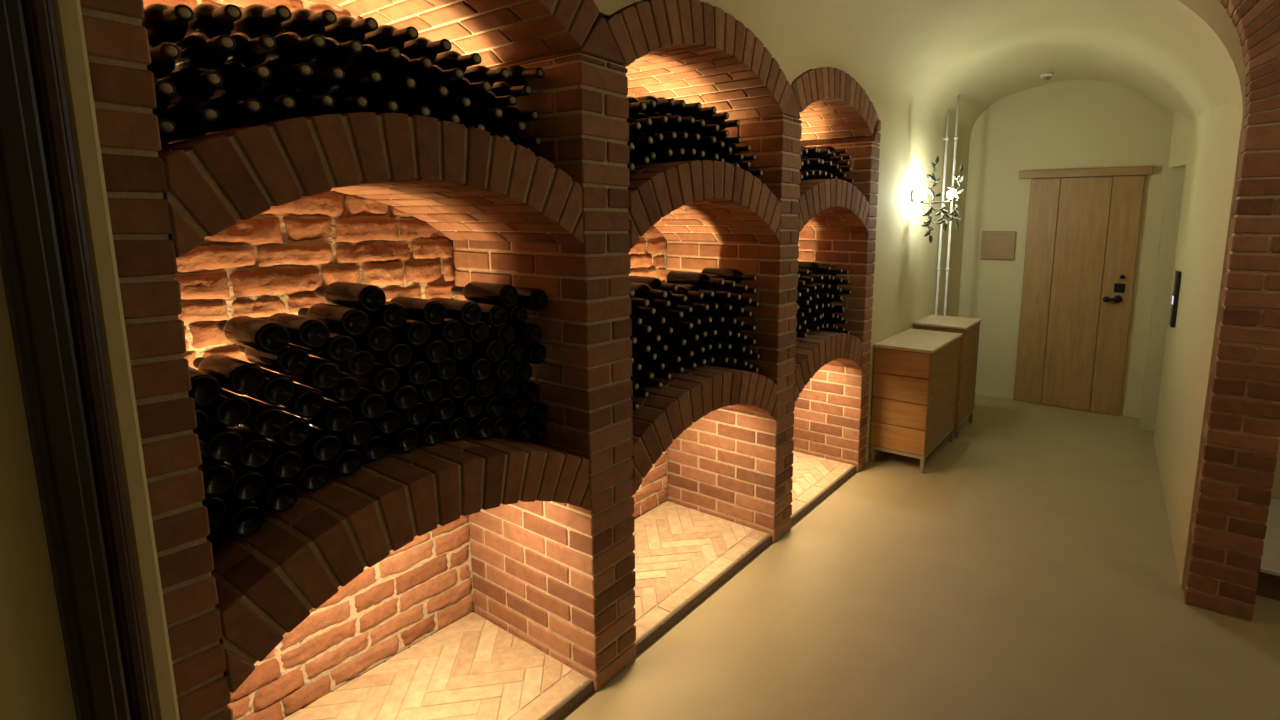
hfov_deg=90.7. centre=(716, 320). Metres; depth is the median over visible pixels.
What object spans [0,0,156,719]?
door frame
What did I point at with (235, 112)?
wine bottle
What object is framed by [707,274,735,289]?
wine bottle
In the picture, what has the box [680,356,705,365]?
wine bottle
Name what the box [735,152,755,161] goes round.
wine bottle
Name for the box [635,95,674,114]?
wine bottle
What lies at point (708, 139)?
wine bottle
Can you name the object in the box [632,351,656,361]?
wine bottle
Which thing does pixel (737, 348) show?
wine bottle
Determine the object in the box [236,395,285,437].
wine bottle
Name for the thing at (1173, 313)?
intercom
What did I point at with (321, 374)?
wine bottle
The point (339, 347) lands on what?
wine bottle
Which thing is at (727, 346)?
wine bottle
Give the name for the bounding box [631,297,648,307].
wine bottle
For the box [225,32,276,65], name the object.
wine bottle
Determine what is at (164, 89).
wine bottle
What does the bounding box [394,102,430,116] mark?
wine bottle
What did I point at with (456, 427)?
wine bottle
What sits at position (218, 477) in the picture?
wine bottle
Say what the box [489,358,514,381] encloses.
wine bottle
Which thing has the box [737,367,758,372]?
wine bottle
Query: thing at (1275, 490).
wall
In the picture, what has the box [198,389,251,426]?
wine bottle
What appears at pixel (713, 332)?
wine bottle
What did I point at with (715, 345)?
wine bottle
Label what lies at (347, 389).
wine bottle
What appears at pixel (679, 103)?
wine bottle
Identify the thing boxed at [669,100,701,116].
wine bottle
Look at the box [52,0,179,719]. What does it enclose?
trim
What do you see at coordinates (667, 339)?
wine bottle
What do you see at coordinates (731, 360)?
wine bottle
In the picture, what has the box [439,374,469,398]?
wine bottle
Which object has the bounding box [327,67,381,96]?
wine bottle
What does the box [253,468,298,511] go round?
wine bottle
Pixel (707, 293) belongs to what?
wine bottle
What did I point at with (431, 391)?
wine bottle
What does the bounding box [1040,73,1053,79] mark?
smoke detector
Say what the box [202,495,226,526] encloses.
wine bottle
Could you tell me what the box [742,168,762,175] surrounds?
wine bottle
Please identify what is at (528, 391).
wine bottle
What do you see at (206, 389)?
wine bottle
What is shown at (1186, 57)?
ceiling
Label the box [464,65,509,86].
wine bottle
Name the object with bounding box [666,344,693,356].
wine bottle
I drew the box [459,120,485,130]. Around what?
wine bottle
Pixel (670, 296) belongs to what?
wine bottle
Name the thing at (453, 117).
wine bottle
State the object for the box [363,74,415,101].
wine bottle
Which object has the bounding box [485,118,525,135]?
wine bottle
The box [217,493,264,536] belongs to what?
wine bottle
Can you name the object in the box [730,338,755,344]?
wine bottle
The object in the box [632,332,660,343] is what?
wine bottle
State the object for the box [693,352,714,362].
wine bottle
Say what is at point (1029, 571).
floor
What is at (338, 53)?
wine bottle
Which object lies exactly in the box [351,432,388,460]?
wine bottle
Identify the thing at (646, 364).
wine bottle
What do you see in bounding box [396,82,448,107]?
wine bottle
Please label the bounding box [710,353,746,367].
wine bottle
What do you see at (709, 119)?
wine bottle
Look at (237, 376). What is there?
wine bottle
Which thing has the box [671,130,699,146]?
wine bottle
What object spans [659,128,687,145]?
wine bottle
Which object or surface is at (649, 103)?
wine bottle
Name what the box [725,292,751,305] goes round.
wine bottle
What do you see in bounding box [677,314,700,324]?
wine bottle
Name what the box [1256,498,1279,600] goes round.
floor
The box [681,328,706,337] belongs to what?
wine bottle
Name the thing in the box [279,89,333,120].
wine bottle
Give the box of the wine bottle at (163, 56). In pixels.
[147,40,180,79]
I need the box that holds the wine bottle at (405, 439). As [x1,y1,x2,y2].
[372,423,419,452]
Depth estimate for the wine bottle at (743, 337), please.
3.11 m
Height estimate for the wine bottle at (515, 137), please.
0.074 m
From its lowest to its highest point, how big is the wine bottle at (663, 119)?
0.075 m
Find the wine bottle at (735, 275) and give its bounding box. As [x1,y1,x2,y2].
[702,267,756,282]
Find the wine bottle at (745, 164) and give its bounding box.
[728,161,750,167]
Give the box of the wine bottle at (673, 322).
[659,317,692,330]
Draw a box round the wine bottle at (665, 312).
[654,306,683,318]
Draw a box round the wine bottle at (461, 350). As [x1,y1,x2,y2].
[446,337,472,360]
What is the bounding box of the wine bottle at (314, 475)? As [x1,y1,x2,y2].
[287,455,329,491]
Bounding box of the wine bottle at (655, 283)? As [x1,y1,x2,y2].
[629,275,677,290]
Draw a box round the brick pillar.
[1183,0,1279,620]
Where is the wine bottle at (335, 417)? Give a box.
[292,398,352,432]
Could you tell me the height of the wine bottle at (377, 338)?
0.074 m
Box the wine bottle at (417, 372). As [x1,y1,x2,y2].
[394,358,430,385]
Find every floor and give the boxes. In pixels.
[560,394,1279,719]
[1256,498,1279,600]
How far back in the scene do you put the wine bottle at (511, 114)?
2.00 m
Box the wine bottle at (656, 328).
[649,323,672,333]
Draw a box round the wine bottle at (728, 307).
[704,299,731,312]
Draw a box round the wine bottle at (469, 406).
[451,393,481,418]
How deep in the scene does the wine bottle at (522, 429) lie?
2.12 m
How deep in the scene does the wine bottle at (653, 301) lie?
2.59 m
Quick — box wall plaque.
[980,231,1015,259]
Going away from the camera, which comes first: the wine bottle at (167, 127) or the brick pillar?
the wine bottle at (167, 127)
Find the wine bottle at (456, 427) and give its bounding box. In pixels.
[428,415,467,440]
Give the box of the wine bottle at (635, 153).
[629,149,655,165]
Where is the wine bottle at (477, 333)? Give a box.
[463,320,488,342]
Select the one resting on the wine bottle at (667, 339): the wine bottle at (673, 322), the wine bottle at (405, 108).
the wine bottle at (673, 322)
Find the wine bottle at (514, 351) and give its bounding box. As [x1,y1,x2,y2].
[503,342,523,363]
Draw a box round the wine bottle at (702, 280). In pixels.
[666,271,724,288]
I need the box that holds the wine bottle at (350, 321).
[298,303,368,335]
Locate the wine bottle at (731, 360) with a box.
[710,350,736,365]
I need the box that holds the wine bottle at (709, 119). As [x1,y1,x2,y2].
[698,112,728,124]
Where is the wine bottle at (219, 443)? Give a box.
[198,421,242,461]
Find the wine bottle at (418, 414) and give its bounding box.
[386,400,428,425]
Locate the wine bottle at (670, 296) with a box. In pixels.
[655,291,686,301]
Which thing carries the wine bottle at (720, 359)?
on the wine rack
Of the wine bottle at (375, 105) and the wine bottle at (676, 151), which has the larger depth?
the wine bottle at (676, 151)
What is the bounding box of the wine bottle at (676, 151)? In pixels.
[653,144,684,162]
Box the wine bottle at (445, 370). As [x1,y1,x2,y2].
[428,356,456,380]
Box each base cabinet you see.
[870,328,962,473]
[912,315,981,438]
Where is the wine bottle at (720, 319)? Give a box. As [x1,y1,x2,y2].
[696,310,723,324]
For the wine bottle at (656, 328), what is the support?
on the wine bottle at (654, 346)
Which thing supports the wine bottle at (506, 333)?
on the wine bottle at (514, 351)
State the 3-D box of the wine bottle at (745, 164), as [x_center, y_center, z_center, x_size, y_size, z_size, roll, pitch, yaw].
[0.033,-0.758,3.078,0.305,0.075,0.075,6,11,34]
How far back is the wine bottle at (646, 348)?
2.45 m
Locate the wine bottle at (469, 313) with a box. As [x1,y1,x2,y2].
[429,297,481,325]
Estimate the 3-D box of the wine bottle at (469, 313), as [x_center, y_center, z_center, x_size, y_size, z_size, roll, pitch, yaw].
[-0.864,-0.034,1.990,0.304,0.075,0.075,6,11,34]
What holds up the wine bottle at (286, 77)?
on the wine bottle at (274, 107)
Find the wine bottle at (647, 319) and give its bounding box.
[637,314,665,324]
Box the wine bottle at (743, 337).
[724,328,746,340]
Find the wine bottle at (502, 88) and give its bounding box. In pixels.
[490,81,531,98]
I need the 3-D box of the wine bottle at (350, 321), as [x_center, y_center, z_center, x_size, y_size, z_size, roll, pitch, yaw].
[-1.069,-0.009,1.733,0.304,0.074,0.074,6,11,34]
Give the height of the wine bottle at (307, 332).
0.074 m
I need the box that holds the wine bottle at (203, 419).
[193,407,209,437]
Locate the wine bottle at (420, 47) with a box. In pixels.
[400,37,451,62]
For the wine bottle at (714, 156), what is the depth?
2.75 m
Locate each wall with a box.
[0,0,969,719]
[958,80,1173,417]
[1139,87,1246,588]
[1270,437,1279,499]
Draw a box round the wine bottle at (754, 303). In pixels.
[734,296,758,307]
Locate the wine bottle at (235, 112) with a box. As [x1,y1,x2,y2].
[199,93,261,133]
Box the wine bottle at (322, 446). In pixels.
[291,425,341,462]
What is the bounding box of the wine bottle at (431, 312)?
[390,296,445,325]
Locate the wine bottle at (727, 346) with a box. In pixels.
[706,338,731,350]
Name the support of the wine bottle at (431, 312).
on the wine bottle at (451, 331)
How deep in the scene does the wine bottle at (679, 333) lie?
2.74 m
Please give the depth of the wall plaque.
6.01 m
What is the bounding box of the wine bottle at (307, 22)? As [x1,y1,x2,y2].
[277,8,336,36]
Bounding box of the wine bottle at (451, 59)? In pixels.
[433,50,481,72]
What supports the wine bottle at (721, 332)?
on the wine bottle at (727, 346)
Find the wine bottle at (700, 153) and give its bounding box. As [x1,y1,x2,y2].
[678,147,704,160]
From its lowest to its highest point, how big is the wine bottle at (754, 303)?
0.075 m
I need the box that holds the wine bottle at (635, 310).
[630,306,655,316]
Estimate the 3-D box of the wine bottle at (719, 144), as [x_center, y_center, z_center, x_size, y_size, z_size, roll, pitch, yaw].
[-0.095,-0.793,2.859,0.305,0.075,0.075,6,11,34]
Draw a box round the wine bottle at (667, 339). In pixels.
[653,333,685,345]
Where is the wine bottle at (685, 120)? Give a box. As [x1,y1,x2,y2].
[664,113,694,130]
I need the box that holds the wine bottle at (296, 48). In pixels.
[264,32,325,64]
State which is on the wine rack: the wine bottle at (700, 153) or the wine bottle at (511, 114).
the wine bottle at (700, 153)
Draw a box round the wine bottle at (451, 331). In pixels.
[428,318,463,343]
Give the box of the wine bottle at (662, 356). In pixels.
[651,350,680,362]
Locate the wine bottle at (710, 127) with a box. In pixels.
[687,124,718,135]
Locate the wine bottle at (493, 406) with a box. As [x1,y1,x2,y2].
[480,394,504,417]
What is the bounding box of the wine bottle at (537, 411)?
[523,401,546,423]
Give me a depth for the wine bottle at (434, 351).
1.83 m
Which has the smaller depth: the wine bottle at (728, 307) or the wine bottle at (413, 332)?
the wine bottle at (413, 332)
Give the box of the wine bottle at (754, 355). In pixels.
[734,352,759,359]
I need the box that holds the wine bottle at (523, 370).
[512,361,531,382]
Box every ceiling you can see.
[700,0,897,71]
[845,0,1246,141]
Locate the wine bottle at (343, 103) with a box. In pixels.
[321,91,367,114]
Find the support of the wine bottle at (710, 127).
on the wine bottle at (719, 144)
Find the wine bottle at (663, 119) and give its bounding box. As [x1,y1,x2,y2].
[633,112,667,130]
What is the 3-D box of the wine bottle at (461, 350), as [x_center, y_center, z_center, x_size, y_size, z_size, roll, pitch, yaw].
[-0.900,0.074,2.010,0.304,0.075,0.075,6,11,34]
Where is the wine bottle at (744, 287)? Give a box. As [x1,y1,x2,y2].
[720,278,747,291]
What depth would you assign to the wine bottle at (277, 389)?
1.52 m
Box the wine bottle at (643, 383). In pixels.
[633,378,662,389]
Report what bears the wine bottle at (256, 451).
on the wine bottle at (249, 484)
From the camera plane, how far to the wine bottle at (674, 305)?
2.73 m
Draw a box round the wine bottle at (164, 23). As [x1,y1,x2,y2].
[141,3,193,43]
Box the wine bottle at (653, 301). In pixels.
[648,297,670,306]
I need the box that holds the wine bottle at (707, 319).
[685,311,711,322]
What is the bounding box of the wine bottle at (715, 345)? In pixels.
[698,337,721,348]
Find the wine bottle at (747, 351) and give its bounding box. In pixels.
[728,342,751,356]
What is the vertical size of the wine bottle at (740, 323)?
0.074 m
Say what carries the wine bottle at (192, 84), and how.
on the wine bottle at (191, 119)
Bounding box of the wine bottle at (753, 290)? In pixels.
[732,283,756,293]
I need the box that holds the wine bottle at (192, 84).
[159,67,222,104]
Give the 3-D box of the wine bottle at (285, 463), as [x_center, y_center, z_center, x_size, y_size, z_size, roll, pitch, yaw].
[-1.172,0.341,1.622,0.304,0.074,0.074,6,11,34]
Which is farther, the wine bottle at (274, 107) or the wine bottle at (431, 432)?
the wine bottle at (431, 432)
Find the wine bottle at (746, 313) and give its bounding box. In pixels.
[727,310,751,317]
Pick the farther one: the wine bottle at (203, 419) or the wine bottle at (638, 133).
the wine bottle at (638, 133)
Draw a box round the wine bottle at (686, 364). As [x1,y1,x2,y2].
[669,358,696,368]
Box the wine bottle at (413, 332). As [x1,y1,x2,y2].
[390,318,429,345]
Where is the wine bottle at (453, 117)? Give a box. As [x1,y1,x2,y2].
[429,109,459,122]
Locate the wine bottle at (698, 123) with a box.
[676,119,704,131]
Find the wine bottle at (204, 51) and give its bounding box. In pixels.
[173,32,235,71]
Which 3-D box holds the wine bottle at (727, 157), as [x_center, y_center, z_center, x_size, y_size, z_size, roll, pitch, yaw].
[-0.004,-0.776,3.002,0.305,0.075,0.075,6,11,34]
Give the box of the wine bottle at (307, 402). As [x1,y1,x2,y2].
[266,383,324,417]
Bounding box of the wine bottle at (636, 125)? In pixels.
[628,121,640,130]
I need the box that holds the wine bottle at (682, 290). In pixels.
[671,285,703,301]
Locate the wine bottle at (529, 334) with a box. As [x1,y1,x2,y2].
[512,322,541,345]
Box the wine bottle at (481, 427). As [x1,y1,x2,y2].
[465,414,494,439]
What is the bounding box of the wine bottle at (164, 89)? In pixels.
[152,78,175,113]
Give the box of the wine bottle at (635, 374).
[630,370,653,380]
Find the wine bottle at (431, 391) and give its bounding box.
[402,377,442,402]
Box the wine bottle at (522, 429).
[507,418,533,440]
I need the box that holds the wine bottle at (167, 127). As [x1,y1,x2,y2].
[156,115,176,147]
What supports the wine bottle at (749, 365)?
in the wine rack
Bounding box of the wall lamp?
[910,155,963,242]
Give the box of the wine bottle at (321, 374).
[279,356,340,389]
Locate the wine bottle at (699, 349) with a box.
[678,340,704,352]
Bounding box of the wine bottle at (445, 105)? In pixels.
[429,95,470,114]
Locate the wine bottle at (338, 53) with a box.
[309,38,362,68]
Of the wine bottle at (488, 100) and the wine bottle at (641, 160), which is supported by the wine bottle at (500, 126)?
the wine bottle at (488, 100)
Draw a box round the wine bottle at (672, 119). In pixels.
[651,112,681,129]
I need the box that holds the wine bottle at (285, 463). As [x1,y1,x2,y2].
[257,438,303,479]
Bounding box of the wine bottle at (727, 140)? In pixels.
[716,136,741,146]
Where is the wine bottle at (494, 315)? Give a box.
[464,300,507,327]
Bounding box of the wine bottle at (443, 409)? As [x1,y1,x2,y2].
[419,395,455,420]
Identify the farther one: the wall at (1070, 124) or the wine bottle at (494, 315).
the wall at (1070, 124)
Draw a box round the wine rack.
[80,0,880,719]
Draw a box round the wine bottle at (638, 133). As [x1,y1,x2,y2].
[632,130,662,148]
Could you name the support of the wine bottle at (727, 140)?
on the wine bottle at (727, 157)
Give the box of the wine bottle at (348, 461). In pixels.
[323,443,361,475]
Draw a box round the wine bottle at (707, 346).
[687,340,711,349]
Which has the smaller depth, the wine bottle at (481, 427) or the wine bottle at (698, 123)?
the wine bottle at (481, 427)
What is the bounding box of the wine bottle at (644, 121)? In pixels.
[627,115,651,132]
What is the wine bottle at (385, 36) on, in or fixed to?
on the wine bottle at (406, 66)
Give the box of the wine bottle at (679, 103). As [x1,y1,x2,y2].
[656,97,685,114]
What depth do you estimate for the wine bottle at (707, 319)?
2.85 m
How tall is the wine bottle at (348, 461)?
0.075 m
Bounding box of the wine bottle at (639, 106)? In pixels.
[629,102,646,114]
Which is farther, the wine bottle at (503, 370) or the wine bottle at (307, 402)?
the wine bottle at (503, 370)
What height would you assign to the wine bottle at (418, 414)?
0.074 m
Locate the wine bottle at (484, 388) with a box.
[468,376,494,397]
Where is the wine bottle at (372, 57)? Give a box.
[344,44,400,72]
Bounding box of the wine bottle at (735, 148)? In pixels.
[726,144,750,153]
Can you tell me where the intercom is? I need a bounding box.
[1169,271,1181,327]
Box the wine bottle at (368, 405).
[325,388,386,419]
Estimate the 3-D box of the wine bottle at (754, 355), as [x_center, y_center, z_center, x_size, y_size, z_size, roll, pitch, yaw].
[0.091,0.168,3.272,0.305,0.075,0.075,6,11,34]
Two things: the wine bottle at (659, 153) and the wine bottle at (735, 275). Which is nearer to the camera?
the wine bottle at (659, 153)
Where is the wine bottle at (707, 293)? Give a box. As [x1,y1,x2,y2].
[663,282,713,299]
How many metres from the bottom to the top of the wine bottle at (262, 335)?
0.075 m
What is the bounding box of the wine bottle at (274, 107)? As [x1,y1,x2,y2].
[237,91,295,128]
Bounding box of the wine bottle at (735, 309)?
[716,301,743,315]
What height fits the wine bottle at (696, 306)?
0.074 m
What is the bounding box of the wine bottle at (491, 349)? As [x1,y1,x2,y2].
[471,338,504,361]
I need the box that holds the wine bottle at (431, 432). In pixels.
[402,418,444,444]
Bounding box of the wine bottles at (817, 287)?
[627,142,853,410]
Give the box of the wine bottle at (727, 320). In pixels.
[710,312,736,325]
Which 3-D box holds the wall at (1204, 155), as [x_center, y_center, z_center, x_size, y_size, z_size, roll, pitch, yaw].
[3.221,-0.271,3.894,0.775,2.750,3.084,6,11,34]
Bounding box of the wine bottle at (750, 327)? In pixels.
[727,319,755,331]
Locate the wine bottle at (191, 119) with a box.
[155,101,219,141]
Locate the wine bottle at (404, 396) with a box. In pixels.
[360,382,417,409]
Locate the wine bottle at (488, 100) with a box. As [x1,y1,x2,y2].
[471,92,516,108]
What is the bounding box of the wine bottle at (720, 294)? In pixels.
[701,286,730,300]
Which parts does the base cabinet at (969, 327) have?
leg, frame, door, leg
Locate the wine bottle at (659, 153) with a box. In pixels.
[636,145,672,163]
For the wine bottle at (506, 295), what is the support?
on the wine bottle at (517, 313)
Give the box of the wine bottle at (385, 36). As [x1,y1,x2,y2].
[362,25,418,50]
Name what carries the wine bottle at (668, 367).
on the wine rack
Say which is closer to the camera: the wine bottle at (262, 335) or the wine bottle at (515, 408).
the wine bottle at (262, 335)
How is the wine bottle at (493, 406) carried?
on the wine bottle at (502, 423)
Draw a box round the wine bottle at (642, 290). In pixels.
[631,282,666,299]
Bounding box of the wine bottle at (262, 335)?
[218,316,289,352]
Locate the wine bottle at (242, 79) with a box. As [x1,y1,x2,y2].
[211,61,271,97]
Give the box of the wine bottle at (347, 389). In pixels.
[299,373,359,402]
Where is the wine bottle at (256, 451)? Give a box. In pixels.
[228,427,272,468]
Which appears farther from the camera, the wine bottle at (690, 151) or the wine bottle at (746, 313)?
the wine bottle at (746, 313)
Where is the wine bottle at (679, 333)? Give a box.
[670,328,698,340]
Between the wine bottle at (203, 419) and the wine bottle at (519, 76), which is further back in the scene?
the wine bottle at (519, 76)
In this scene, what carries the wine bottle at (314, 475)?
on the wine rack
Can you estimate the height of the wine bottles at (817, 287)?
1.263 m
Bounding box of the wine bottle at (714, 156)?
[689,150,718,160]
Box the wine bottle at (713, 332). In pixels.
[693,324,716,335]
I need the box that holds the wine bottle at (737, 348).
[715,339,744,353]
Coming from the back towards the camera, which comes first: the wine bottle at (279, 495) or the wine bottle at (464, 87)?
the wine bottle at (464, 87)
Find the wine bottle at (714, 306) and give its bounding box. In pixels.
[693,299,717,311]
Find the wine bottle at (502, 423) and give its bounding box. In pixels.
[491,415,511,437]
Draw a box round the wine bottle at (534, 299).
[514,286,546,310]
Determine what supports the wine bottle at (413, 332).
on the wine bottle at (434, 351)
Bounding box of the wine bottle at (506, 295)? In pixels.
[451,281,517,306]
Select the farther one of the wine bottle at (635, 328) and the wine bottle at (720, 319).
the wine bottle at (720, 319)
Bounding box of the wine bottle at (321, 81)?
[297,63,344,94]
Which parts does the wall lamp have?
plate, bulb, stem, arm, stem, stem, bulb, stem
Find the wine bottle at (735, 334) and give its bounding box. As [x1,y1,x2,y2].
[715,325,740,339]
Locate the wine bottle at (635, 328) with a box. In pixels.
[632,324,651,333]
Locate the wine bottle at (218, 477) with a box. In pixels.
[197,455,235,495]
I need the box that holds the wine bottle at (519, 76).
[492,65,543,85]
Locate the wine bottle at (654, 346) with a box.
[641,341,667,351]
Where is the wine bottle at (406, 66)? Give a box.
[380,54,432,79]
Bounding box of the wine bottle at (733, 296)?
[715,288,740,302]
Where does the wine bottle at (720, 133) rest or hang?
on the wine bottle at (726, 150)
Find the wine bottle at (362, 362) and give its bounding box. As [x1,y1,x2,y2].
[313,347,374,375]
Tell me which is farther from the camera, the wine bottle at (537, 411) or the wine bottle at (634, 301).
the wine bottle at (634, 301)
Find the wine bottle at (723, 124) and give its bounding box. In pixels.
[713,119,739,129]
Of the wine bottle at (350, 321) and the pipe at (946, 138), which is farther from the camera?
the pipe at (946, 138)
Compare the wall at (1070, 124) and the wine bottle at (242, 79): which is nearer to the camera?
the wine bottle at (242, 79)
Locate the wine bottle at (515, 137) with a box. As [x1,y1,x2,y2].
[509,132,541,146]
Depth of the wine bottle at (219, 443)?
1.42 m
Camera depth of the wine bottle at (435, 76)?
1.77 m
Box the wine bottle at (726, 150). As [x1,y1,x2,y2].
[705,147,731,154]
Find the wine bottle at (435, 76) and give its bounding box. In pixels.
[415,65,463,86]
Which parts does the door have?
handle, lock plate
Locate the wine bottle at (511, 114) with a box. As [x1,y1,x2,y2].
[501,106,538,121]
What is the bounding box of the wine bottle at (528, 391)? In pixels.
[514,381,538,402]
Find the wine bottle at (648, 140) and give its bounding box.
[628,133,652,151]
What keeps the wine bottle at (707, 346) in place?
on the wine bottle at (699, 361)
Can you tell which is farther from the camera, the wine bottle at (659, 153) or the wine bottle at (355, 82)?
the wine bottle at (659, 153)
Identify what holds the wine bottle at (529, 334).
on the wine bottle at (534, 354)
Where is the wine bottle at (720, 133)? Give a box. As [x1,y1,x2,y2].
[701,130,728,137]
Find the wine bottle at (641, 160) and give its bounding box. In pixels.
[629,154,649,164]
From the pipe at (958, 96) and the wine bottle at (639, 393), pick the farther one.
the pipe at (958, 96)
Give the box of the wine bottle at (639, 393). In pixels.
[633,389,648,397]
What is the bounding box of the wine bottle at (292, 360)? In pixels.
[238,344,309,375]
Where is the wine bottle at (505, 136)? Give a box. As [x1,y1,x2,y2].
[487,131,509,140]
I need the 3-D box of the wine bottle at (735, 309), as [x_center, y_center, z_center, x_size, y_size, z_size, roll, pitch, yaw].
[0.003,-0.063,3.114,0.305,0.075,0.075,6,11,34]
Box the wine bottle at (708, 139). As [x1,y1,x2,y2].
[681,133,715,148]
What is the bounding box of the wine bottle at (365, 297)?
[315,281,385,312]
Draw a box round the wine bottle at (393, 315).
[365,301,407,328]
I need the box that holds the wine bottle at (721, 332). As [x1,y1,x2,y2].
[702,323,731,338]
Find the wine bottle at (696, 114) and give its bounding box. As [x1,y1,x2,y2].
[682,106,716,119]
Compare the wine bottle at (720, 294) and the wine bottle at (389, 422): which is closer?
the wine bottle at (389, 422)
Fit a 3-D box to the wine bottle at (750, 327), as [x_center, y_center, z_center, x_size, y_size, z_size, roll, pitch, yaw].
[0.068,0.023,3.228,0.305,0.075,0.075,6,11,34]
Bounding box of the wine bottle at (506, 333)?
[487,323,515,344]
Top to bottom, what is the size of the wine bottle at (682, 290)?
0.075 m
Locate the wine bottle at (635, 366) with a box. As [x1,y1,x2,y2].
[632,362,641,370]
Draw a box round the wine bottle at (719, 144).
[696,141,724,152]
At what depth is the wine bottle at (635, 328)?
2.48 m
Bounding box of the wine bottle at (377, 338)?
[351,323,392,351]
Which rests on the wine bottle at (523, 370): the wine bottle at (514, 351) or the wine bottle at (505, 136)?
the wine bottle at (514, 351)
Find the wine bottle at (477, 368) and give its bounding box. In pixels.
[455,355,490,380]
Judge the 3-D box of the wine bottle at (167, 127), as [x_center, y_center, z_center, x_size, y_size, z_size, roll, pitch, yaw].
[-1.208,-0.397,1.324,0.305,0.075,0.075,6,11,34]
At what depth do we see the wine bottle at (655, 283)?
2.63 m
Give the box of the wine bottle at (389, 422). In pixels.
[353,407,400,434]
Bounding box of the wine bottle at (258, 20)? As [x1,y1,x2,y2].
[231,4,291,37]
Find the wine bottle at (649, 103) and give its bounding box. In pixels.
[626,97,655,115]
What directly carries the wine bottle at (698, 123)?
on the wine bottle at (691, 137)
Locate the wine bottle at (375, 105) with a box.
[356,96,398,113]
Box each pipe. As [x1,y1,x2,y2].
[935,109,949,314]
[943,94,959,315]
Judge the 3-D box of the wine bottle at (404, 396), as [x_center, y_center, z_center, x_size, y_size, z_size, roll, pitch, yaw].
[-0.993,0.203,1.846,0.304,0.075,0.075,6,11,34]
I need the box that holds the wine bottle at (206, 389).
[188,367,221,406]
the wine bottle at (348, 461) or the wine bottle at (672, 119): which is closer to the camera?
the wine bottle at (348, 461)
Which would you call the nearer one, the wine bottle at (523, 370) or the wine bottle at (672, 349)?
the wine bottle at (523, 370)
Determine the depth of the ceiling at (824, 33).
3.10 m
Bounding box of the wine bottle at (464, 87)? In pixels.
[447,78,490,101]
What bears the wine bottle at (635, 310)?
on the wine bottle at (635, 328)
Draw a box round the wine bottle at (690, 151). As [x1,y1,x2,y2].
[658,144,695,162]
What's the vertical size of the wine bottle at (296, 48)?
0.075 m
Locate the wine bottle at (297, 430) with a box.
[267,411,310,447]
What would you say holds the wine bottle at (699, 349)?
on the wine bottle at (686, 364)
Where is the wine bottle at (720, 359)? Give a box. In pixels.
[700,350,727,364]
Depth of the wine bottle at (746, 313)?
3.13 m
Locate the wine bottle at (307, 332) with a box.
[259,313,329,348]
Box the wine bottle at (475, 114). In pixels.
[455,104,502,125]
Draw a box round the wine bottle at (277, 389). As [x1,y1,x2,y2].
[246,368,295,405]
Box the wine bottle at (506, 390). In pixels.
[492,378,517,399]
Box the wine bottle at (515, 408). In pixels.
[501,397,527,419]
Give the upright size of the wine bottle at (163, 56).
0.075 m
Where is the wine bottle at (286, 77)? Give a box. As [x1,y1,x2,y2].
[259,60,312,95]
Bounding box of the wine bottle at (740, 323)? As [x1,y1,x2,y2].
[721,315,743,327]
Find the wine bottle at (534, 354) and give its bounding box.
[521,343,546,364]
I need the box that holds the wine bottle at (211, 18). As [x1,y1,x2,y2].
[186,3,241,36]
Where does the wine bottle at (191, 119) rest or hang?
in the wine rack
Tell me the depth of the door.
5.67 m
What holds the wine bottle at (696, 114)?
on the wine bottle at (710, 127)
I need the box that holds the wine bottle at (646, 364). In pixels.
[635,359,664,370]
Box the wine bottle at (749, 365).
[728,357,752,368]
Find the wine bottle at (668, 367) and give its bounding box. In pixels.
[657,361,683,373]
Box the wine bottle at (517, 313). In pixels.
[505,303,526,325]
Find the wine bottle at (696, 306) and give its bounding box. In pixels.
[677,298,708,313]
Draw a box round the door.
[1013,166,1153,415]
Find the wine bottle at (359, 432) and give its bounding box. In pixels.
[314,416,371,446]
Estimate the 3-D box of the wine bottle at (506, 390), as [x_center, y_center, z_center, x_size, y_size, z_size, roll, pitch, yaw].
[-0.807,0.213,2.162,0.304,0.075,0.075,6,11,34]
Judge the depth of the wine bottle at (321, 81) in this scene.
1.54 m
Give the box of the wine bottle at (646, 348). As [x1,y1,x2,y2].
[632,343,650,352]
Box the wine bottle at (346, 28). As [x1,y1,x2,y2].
[323,16,377,43]
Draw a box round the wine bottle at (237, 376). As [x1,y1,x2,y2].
[193,354,265,394]
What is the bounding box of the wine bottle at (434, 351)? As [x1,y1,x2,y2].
[409,337,447,363]
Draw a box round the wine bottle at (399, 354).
[368,340,412,368]
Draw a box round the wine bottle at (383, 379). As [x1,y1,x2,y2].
[341,363,398,393]
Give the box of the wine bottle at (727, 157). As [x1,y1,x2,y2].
[719,153,743,162]
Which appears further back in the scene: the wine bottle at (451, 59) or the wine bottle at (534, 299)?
the wine bottle at (534, 299)
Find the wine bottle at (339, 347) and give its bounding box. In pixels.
[293,331,356,362]
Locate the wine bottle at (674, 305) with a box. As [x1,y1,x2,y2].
[668,301,692,312]
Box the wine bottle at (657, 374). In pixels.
[646,368,671,379]
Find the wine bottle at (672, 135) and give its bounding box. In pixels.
[645,128,676,146]
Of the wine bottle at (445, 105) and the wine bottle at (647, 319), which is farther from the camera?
the wine bottle at (647, 319)
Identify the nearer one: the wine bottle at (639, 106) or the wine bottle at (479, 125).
the wine bottle at (479, 125)
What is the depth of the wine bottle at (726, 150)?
2.87 m
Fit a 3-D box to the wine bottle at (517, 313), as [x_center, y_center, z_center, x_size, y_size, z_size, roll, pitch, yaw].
[-0.777,-0.032,2.168,0.304,0.075,0.075,6,11,34]
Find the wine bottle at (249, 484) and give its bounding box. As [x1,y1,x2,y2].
[224,460,266,501]
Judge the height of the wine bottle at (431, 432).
0.074 m
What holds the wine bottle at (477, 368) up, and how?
on the wine bottle at (484, 388)

